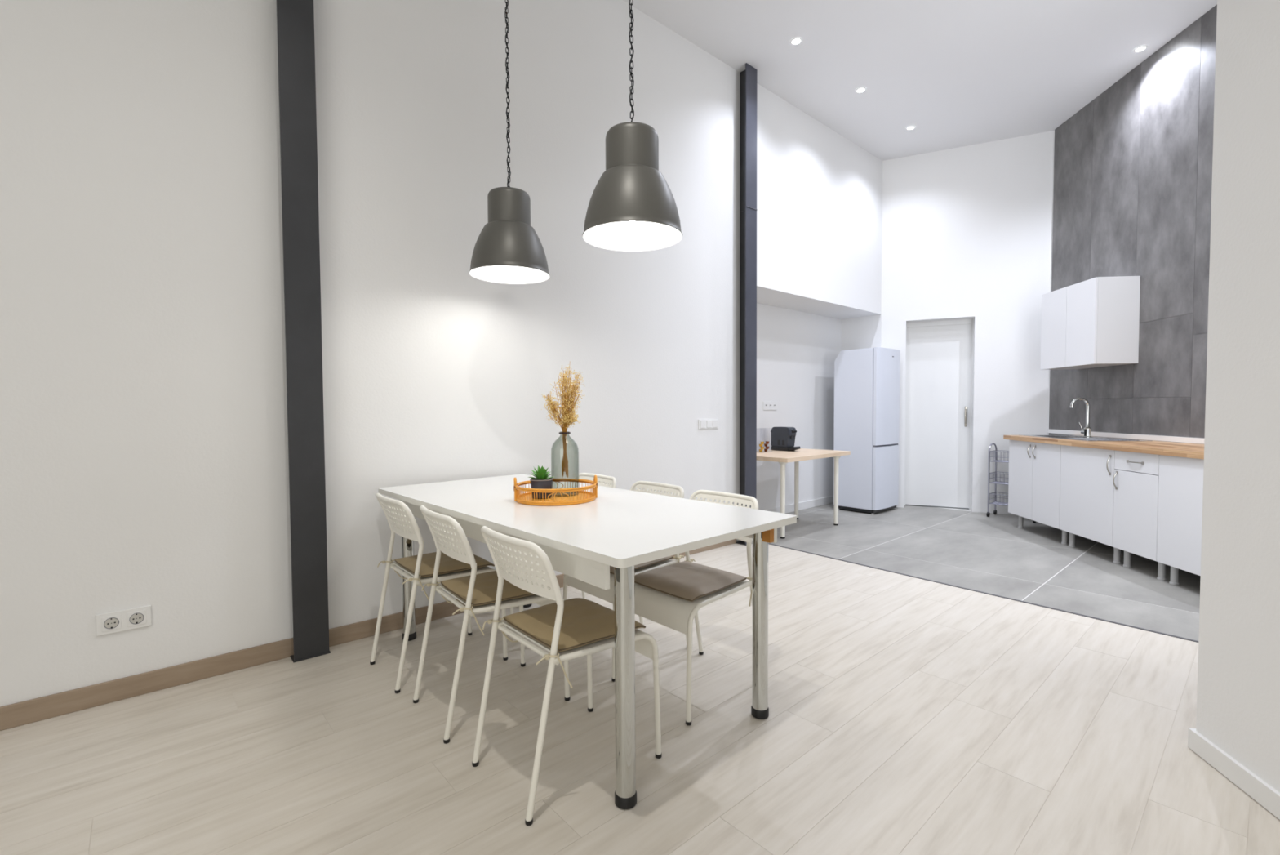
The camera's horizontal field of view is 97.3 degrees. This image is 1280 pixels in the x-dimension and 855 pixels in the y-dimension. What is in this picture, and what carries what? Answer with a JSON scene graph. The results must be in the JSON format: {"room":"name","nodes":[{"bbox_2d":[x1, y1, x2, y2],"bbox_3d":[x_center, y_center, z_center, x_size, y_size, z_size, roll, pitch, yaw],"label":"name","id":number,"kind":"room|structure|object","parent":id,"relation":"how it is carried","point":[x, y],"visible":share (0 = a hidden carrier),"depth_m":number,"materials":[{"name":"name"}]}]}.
{"room":"dining room","nodes":[
{"label":"dining room","id":0,"kind":"room"},
{"bbox_2d":[0,0,882,706],"bbox_3d":[-1.233,-0.907,3.258,9.915,3.840,0.647,-2,3,-41],"label":"wall","id":1,"kind":"structure","parent":0,"point":[144,433],"depth_m":2.67,"materials":[{"name":"paint"}]},
{"bbox_2d":[95,604,151,635],"bbox_3d":[-2.002,0.748,2.186,0.158,0.080,0.013,-2,3,-41],"label":"wall socket","id":2,"kind":"object","parent":1,"relation":"attached to","point":[136,617],"visible":1,"depth_m":2.18,"materials":[{"name":"white plastic"}]},
{"bbox_2d":[0,637,293,730],"bbox_3d":[-3.021,1.049,1.292,3.930,0.082,0.014,-2,3,-41],"label":"baseboard","id":3,"kind":"structure","parent":1,"relation":"attached to","point":[11,715],"depth_m":2.21,"materials":[{"name":"brown wood"}]},
{"bbox_2d":[328,538,736,646],"bbox_3d":[-0.364,0.955,3.641,3.095,0.082,0.014,-2,3,-41],"label":"baseboard","id":4,"kind":"structure","parent":1,"relation":"attached to","point":[364,628],"depth_m":2.85,"materials":[{"name":"brown wood"}]},
{"bbox_2d":[697,418,718,429],"bbox_3d":[0.530,-0.027,4.404,0.229,0.074,0.013,-2,3,-41],"label":"light switch","id":5,"kind":"object","parent":1,"relation":"attached to","point":[708,423],"visible":1,"depth_m":4.40,"materials":[{"name":"white plastic"}]},
{"bbox_2d":[0,502,1279,854],"bbox_3d":[2.289,1.117,1.458,13.100,0.120,8.700,-2,3,-41],"label":"floor","id":6,"kind":"structure","parent":0,"point":[908,715],"depth_m":1.91,"materials":[{"name":"tile"}]},
{"bbox_2d":[275,0,330,662],"bbox_3d":[-1.536,-0.880,2.531,0.148,3.840,0.142,-2,3,-41],"label":"steel column","id":7,"kind":"structure","parent":6,"relation":"on","point":[295,18],"depth_m":2.49,"materials":[{"name":"black metal"}]},
{"bbox_2d":[369,493,507,693],"bbox_3d":[-0.897,0.660,2.492,0.480,0.756,0.391,-2,3,-41],"label":"dining chair","id":8,"kind":"object","parent":6,"relation":"on","point":[402,521],"visible":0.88,"depth_m":2.33,"materials":[{"name":"white plastic"}]},
{"bbox_2d":[377,551,494,600],"bbox_3d":[-0.899,0.640,2.490,0.405,0.121,0.387,-2,3,-41],"label":"seat cushion","id":9,"kind":"object","parent":8,"relation":"on","point":[447,564],"visible":0.82,"depth_m":2.43,"materials":[{"name":"beige fabric"}]},
{"bbox_2d":[413,505,569,743],"bbox_3d":[-0.576,0.670,2.155,0.480,0.756,0.391,-2,2,-38],"label":"dining chair","id":10,"kind":"object","parent":6,"relation":"on","point":[450,538],"visible":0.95,"depth_m":2.00,"materials":[{"name":"white plastic"}]},
{"bbox_2d":[421,570,550,635],"bbox_3d":[-0.578,0.650,2.152,0.405,0.121,0.387,-2,2,-38],"label":"seat cushion","id":11,"kind":"object","parent":10,"relation":"on","point":[485,589],"visible":0.66,"depth_m":2.08,"materials":[{"name":"beige fabric"}]},
{"bbox_2d":[510,472,616,613],"bbox_3d":[-0.381,0.641,2.956,0.480,0.756,0.391,-2,3,-41],"label":"dining chair","id":12,"kind":"object","parent":6,"relation":"on","point":[611,481],"visible":0.2,"depth_m":3.05,"materials":[{"name":"white plastic"}]},
{"bbox_2d":[471,525,662,825],"bbox_3d":[-0.237,0.681,1.784,0.480,0.756,0.391,-2,3,-41],"label":"dining chair","id":13,"kind":"object","parent":6,"relation":"on","point":[521,562],"visible":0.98,"depth_m":1.64,"materials":[{"name":"white plastic"}]},
{"bbox_2d":[482,597,645,688],"bbox_3d":[-0.239,0.661,1.782,0.405,0.121,0.387,-2,3,-41],"label":"seat cushion","id":14,"kind":"object","parent":13,"relation":"on","point":[584,621],"visible":0.84,"depth_m":1.75,"materials":[{"name":"beige fabric"}]},
{"bbox_2d":[377,473,796,808],"bbox_3d":[-0.360,0.670,2.362,0.869,0.740,1.824,-2,3,-41],"label":"dining table","id":15,"kind":"object","parent":6,"relation":"on","point":[621,529],"visible":0.83,"depth_m":1.91,"materials":[{"name":"white metal"}]},
{"bbox_2d":[513,475,597,505],"bbox_3d":[-0.351,0.251,2.352,0.345,0.097,0.337,-1,2,-11],"label":"rattan tray","id":16,"kind":"object","parent":15,"relation":"on","point":[574,495],"visible":0.91,"depth_m":2.29,"materials":[{"name":"orange wicker"}]},
{"bbox_2d":[528,465,554,498],"bbox_3d":[-0.412,0.225,2.351,0.120,0.135,0.110,-2,3,-41],"label":"potted succulent","id":17,"kind":"object","parent":16,"relation":"in","point":[541,481],"visible":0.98,"depth_m":2.32,"materials":[{"name":"green plant"}]},
{"bbox_2d":[529,477,553,498],"bbox_3d":[-0.411,0.253,2.353,0.096,0.080,0.096,-2,3,-41],"label":"pot","id":18,"kind":"object","parent":17,"relation":"attached to","point":[535,482],"depth_m":2.32,"materials":[{"name":"grey ceramic"}]},
{"bbox_2d":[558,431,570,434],"bbox_3d":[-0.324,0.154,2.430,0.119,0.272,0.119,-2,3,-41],"label":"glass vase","id":19,"kind":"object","parent":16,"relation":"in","point":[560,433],"visible":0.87,"depth_m":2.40,"materials":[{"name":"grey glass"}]},
{"bbox_2d":[541,364,585,478],"bbox_3d":[-0.326,-0.034,2.417,0.191,0.507,0.145,-1,2,-11],"label":"dried flowers","id":20,"kind":"object","parent":19,"relation":"in","point":[567,406],"visible":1,"depth_m":2.41,"materials":[{"name":"plant"}]},
{"bbox_2d":[563,480,687,681],"bbox_3d":[-0.056,0.652,2.593,0.480,0.756,0.391,-2,3,-41],"label":"dining chair","id":21,"kind":"object","parent":6,"relation":"on","point":[608,595],"visible":0.23,"depth_m":2.54,"materials":[{"name":"white plastic"}]},
{"bbox_2d":[609,555,684,574],"bbox_3d":[-0.054,0.631,2.594,0.405,0.120,0.387,-2,3,-41],"label":"seat cushion","id":22,"kind":"object","parent":21,"relation":"on","point":[656,561],"visible":0.22,"depth_m":2.46,"materials":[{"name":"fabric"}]},
{"bbox_2d":[634,489,758,724],"bbox_3d":[0.217,0.662,2.272,0.480,0.756,0.391,-2,3,-42],"label":"dining chair","id":23,"kind":"object","parent":6,"relation":"on","point":[675,613],"visible":0.34,"depth_m":2.13,"materials":[{"name":"white plastic"}]},
{"bbox_2d":[634,558,751,606],"bbox_3d":[0.219,0.641,2.273,0.405,0.120,0.387,-2,3,-42],"label":"seat cushion","id":24,"kind":"object","parent":23,"relation":"on","point":[688,580],"visible":0.87,"depth_m":2.19,"materials":[{"name":"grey fabric"}]},
{"bbox_2d":[735,62,757,545],"bbox_3d":[0.850,-0.964,4.621,0.146,3.840,0.170,-2,3,-41],"label":"steel column","id":25,"kind":"structure","parent":6,"relation":"on","point":[748,77],"depth_m":4.57,"materials":[{"name":"black metal"}]},
{"bbox_2d":[756,448,850,538],"bbox_3d":[1.387,0.582,5.250,1.085,0.700,0.660,-2,3,-43],"label":"side table","id":26,"kind":"object","parent":6,"relation":"on","point":[783,457],"visible":0.69,"depth_m":5.16,"materials":[{"name":"brown wood"}]},
{"bbox_2d":[770,426,800,451],"bbox_3d":[1.403,0.110,5.479,0.112,0.229,0.322,-2,2,-35],"label":"coffee machine","id":27,"kind":"object","parent":26,"relation":"on","point":[783,438],"visible":1,"depth_m":5.43,"materials":[{"name":"black plastic"}]},
{"bbox_2d":[777,440,784,444],"bbox_3d":[1.363,0.146,5.442,0.002,0.050,0.083,-2,2,-35],"label":"vent","id":28,"kind":"object","parent":27,"relation":"attached to","point":[780,442],"depth_m":5.44,"materials":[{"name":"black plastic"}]},
{"bbox_2d":[788,446,800,450],"bbox_3d":[1.476,0.201,5.382,0.092,0.042,0.075,-2,2,-35],"label":"drip tray","id":29,"kind":"object","parent":27,"relation":"on","point":[790,448],"depth_m":5.36,"materials":[{"name":"black plastic"}]},
{"bbox_2d":[833,346,900,514],"bbox_3d":[2.486,0.029,6.155,0.545,1.732,0.496,-2,3,-41],"label":"refrigerator","id":30,"kind":"object","parent":6,"relation":"on","point":[866,424],"visible":0.98,"depth_m":5.95,"materials":[{"name":"white metal"}]},
{"bbox_2d":[768,542,1198,642],"bbox_3d":[2.292,1.001,3.095,0.016,0.006,4.359,-2,3,-39],"label":"trim","id":31,"kind":"structure","parent":6,"relation":"on","point":[768,543],"depth_m":3.26,"materials":[{"name":"grey metal"}]},
{"bbox_2d":[986,442,1035,522],"bbox_3d":[3.731,0.534,5.606,0.238,0.748,0.422,-2,3,-39],"label":"trolley","id":32,"kind":"object","parent":6,"relation":"on","point":[996,482],"visible":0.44,"depth_m":5.70,"materials":[{"name":"grey metal"}]},
{"bbox_2d":[989,491,1008,506],"bbox_3d":[3.732,0.723,5.613,0.180,0.106,0.393,-2,3,-39],"label":"basket","id":33,"kind":"object","parent":32,"relation":"on","point":[995,502],"depth_m":5.71,"materials":[{"name":"metal"}]},
{"bbox_2d":[989,471,1008,484],"bbox_3d":[3.730,0.513,5.606,0.180,0.106,0.393,-2,3,-39],"label":"basket","id":34,"kind":"object","parent":32,"relation":"on","point":[996,482],"depth_m":5.72,"materials":[{"name":"metal"}]},
{"bbox_2d":[990,449,1008,462],"bbox_3d":[3.729,0.293,5.598,0.180,0.106,0.393,-2,3,-39],"label":"basket","id":35,"kind":"object","parent":32,"relation":"on","point":[995,460],"depth_m":5.70,"materials":[{"name":"metal"}]},
{"bbox_2d":[1008,439,1068,544],"bbox_3d":[3.697,0.528,4.878,0.616,0.809,0.745,0,2,6],"label":"base cabinet","id":36,"kind":"object","parent":6,"relation":"on","point":[1034,468],"visible":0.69,"depth_m":4.85,"materials":[{"name":"white laminate"}]},
{"bbox_2d":[1003,435,1204,458],"bbox_3d":[3.616,0.133,4.037,0.622,0.038,2.495,0,2,6],"label":"countertop","id":37,"kind":"structure","parent":36,"relation":"on","point":[1157,447],"depth_m":3.91,"materials":[{"name":"brown wood"}]},
{"bbox_2d":[1070,397,1091,437],"bbox_3d":[3.733,-0.086,4.790,0.170,0.338,0.096,0,2,6],"label":"mixer tap","id":38,"kind":"object","parent":37,"relation":"on","point":[1086,431],"visible":1,"depth_m":4.76,"materials":[{"name":"silver metal"}]},
{"bbox_2d":[1022,435,1150,440],"bbox_3d":[3.702,0.166,4.756,0.450,0.170,0.940,0,2,6],"label":"sink","id":39,"kind":"object","parent":37,"relation":"in","point":[1081,437],"visible":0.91,"depth_m":4.61,"materials":[{"name":"silver metal"}]},
{"bbox_2d":[1059,444,1121,564],"bbox_3d":[3.633,0.551,4.218,0.616,0.809,0.578,0,2,6],"label":"base cabinet","id":40,"kind":"object","parent":6,"relation":"on","point":[1086,473],"visible":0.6,"depth_m":4.21,"materials":[{"name":"white laminate"}]},
{"bbox_2d":[1112,450,1166,580],"bbox_3d":[3.587,0.568,3.741,0.616,0.809,0.378,0,2,6],"label":"base cabinet","id":41,"kind":"object","parent":6,"relation":"on","point":[1135,478],"visible":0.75,"depth_m":3.75,"materials":[{"name":"white laminate"}]},
{"bbox_2d":[1156,454,1204,585],"bbox_3d":[3.553,0.585,3.252,0.590,0.809,0.598,0,2,6],"label":"base cabinet","id":42,"kind":"object","parent":6,"relation":"on","point":[1180,481],"visible":0.35,"depth_m":3.41,"materials":[{"name":"white laminate"}]},
{"bbox_2d":[756,302,841,510],"bbox_3d":[1.510,-0.171,6.026,2.650,2.152,0.170,-2,3,-41],"label":"wall","id":43,"kind":"structure","parent":0,"point":[797,351],"depth_m":6.06,"materials":[{"name":"paint"}]},
{"bbox_2d":[763,401,777,409],"bbox_3d":[1.322,-0.220,5.737,0.223,0.076,0.012,-2,3,-41],"label":"wall socket","id":44,"kind":"object","parent":43,"relation":"attached to","point":[766,405],"visible":1,"depth_m":5.73,"materials":[{"name":"white plastic"}]},
{"bbox_2d":[762,495,833,513],"bbox_3d":[1.490,0.868,5.917,2.400,0.083,0.013,-2,3,-41],"label":"baseboard","id":45,"kind":"structure","parent":43,"relation":"attached to","point":[824,500],"depth_m":6.22,"materials":[{"name":"white wood"}]},
{"bbox_2d":[840,314,880,350],"bbox_3d":[2.628,-0.196,6.584,0.235,2.152,0.475,-2,3,-41],"label":"wall","id":46,"kind":"structure","parent":0,"point":[860,332],"depth_m":6.47,"materials":[{"name":"paint"}]},
{"bbox_2d":[623,0,1217,160],"bbox_3d":[2.268,-2.880,1.321,13.100,0.200,8.700,-2,3,-41],"label":"ceiling","id":47,"kind":"structure","parent":0,"point":[962,73],"depth_m":4.34,"materials":[{"name":"paint"}]},
{"bbox_2d":[469,0,550,284],"bbox_3d":[-0.638,-1.776,2.706,0.382,2.074,0.382,1,2,34],"label":"pendant lamp","id":48,"kind":"object","parent":47,"relation":"hanging from","point":[508,250],"visible":1,"depth_m":2.64,"materials":[{"name":"grey metal"}]},
{"bbox_2d":[582,0,682,251],"bbox_3d":[-0.034,-1.761,2.122,0.382,2.070,0.382,-1,2,-27],"label":"pendant lamp","id":49,"kind":"object","parent":47,"relation":"hanging from","point":[632,206],"visible":1,"depth_m":2.05,"materials":[{"name":"grey metal"}]},
{"bbox_2d":[790,37,802,45],"bbox_3d":[1.162,-2.870,4.189,0.088,0.004,0.088,-2,3,-41],"label":"recessed light","id":50,"kind":"object","parent":47,"relation":"in","point":[796,41],"visible":1,"depth_m":4.18,"materials":[{"name":"white plastic"}]},
{"bbox_2d":[855,87,866,93],"bbox_3d":[1.898,-2.896,4.840,0.088,0.004,0.088,-2,3,-41],"label":"recessed light","id":51,"kind":"object","parent":47,"relation":"in","point":[860,90],"visible":1,"depth_m":4.84,"materials":[{"name":"white plastic"}]},
{"bbox_2d":[906,125,915,130],"bbox_3d":[2.643,-2.922,5.498,0.088,0.004,0.088,-2,3,-41],"label":"recessed light","id":52,"kind":"object","parent":47,"relation":"in","point":[910,127],"visible":1,"depth_m":5.49,"materials":[{"name":"white plastic"}]},
{"bbox_2d":[1133,44,1147,53],"bbox_3d":[3.821,-2.887,4.300,0.088,0.004,0.088,-2,3,-41],"label":"recessed light","id":53,"kind":"object","parent":47,"relation":"in","point":[1141,48],"visible":1,"depth_m":4.30,"materials":[{"name":"white plastic"}]},
{"bbox_2d":[880,130,1054,514],"bbox_3d":[3.597,-1.027,6.039,1.853,3.840,0.300,1,2,25],"label":"wall","id":54,"kind":"structure","parent":0,"point":[966,231],"depth_m":5.88,"materials":[{"name":"paint"}]},
{"bbox_2d":[904,318,973,509],"bbox_3d":[3.292,-0.142,6.227,0.652,2.062,0.098,1,2,25],"label":"door","id":55,"kind":"structure","parent":54,"relation":"in","point":[940,353],"depth_m":6.23,"materials":[{"name":"white paint"}]},
{"bbox_2d":[1048,4,1217,444],"bbox_3d":[4.072,-0.963,4.083,0.250,3.840,3.750,0,2,6],"label":"wall","id":56,"kind":"structure","parent":0,"point":[1133,166],"depth_m":4.41,"materials":[{"name":"tile"}]},
{"bbox_2d":[1040,275,1140,369],"bbox_3d":[3.856,-0.872,4.864,0.329,0.693,0.712,0,2,6],"label":"upper cabinet","id":57,"kind":"object","parent":56,"relation":"attached to","point":[1093,322],"visible":1,"depth_m":4.57,"materials":[{"name":"white laminate"}]},
{"bbox_2d":[1047,428,1204,444],"bbox_3d":[3.935,0.091,4.017,0.014,0.039,3.280,0,2,6],"label":"trim","id":58,"kind":"structure","parent":56,"relation":"attached to","point":[1157,437],"depth_m":4.51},
{"bbox_2d":[1195,0,1279,791],"bbox_3d":[1.073,-0.741,-1.969,0.160,3.840,7.600,0,2,12],"label":"wall","id":59,"kind":"structure","parent":0,"point":[1238,691],"depth_m":1.64,"materials":[{"name":"paint"}]},
{"bbox_2d":[1187,727,1279,819],"bbox_3d":[1.141,1.133,-1.604,0.173,0.063,7.013,0,2,12],"label":"baseboard","id":60,"kind":"structure","parent":59,"relation":"attached to","point":[1266,795],"depth_m":1.65,"materials":[{"name":"white wood"}]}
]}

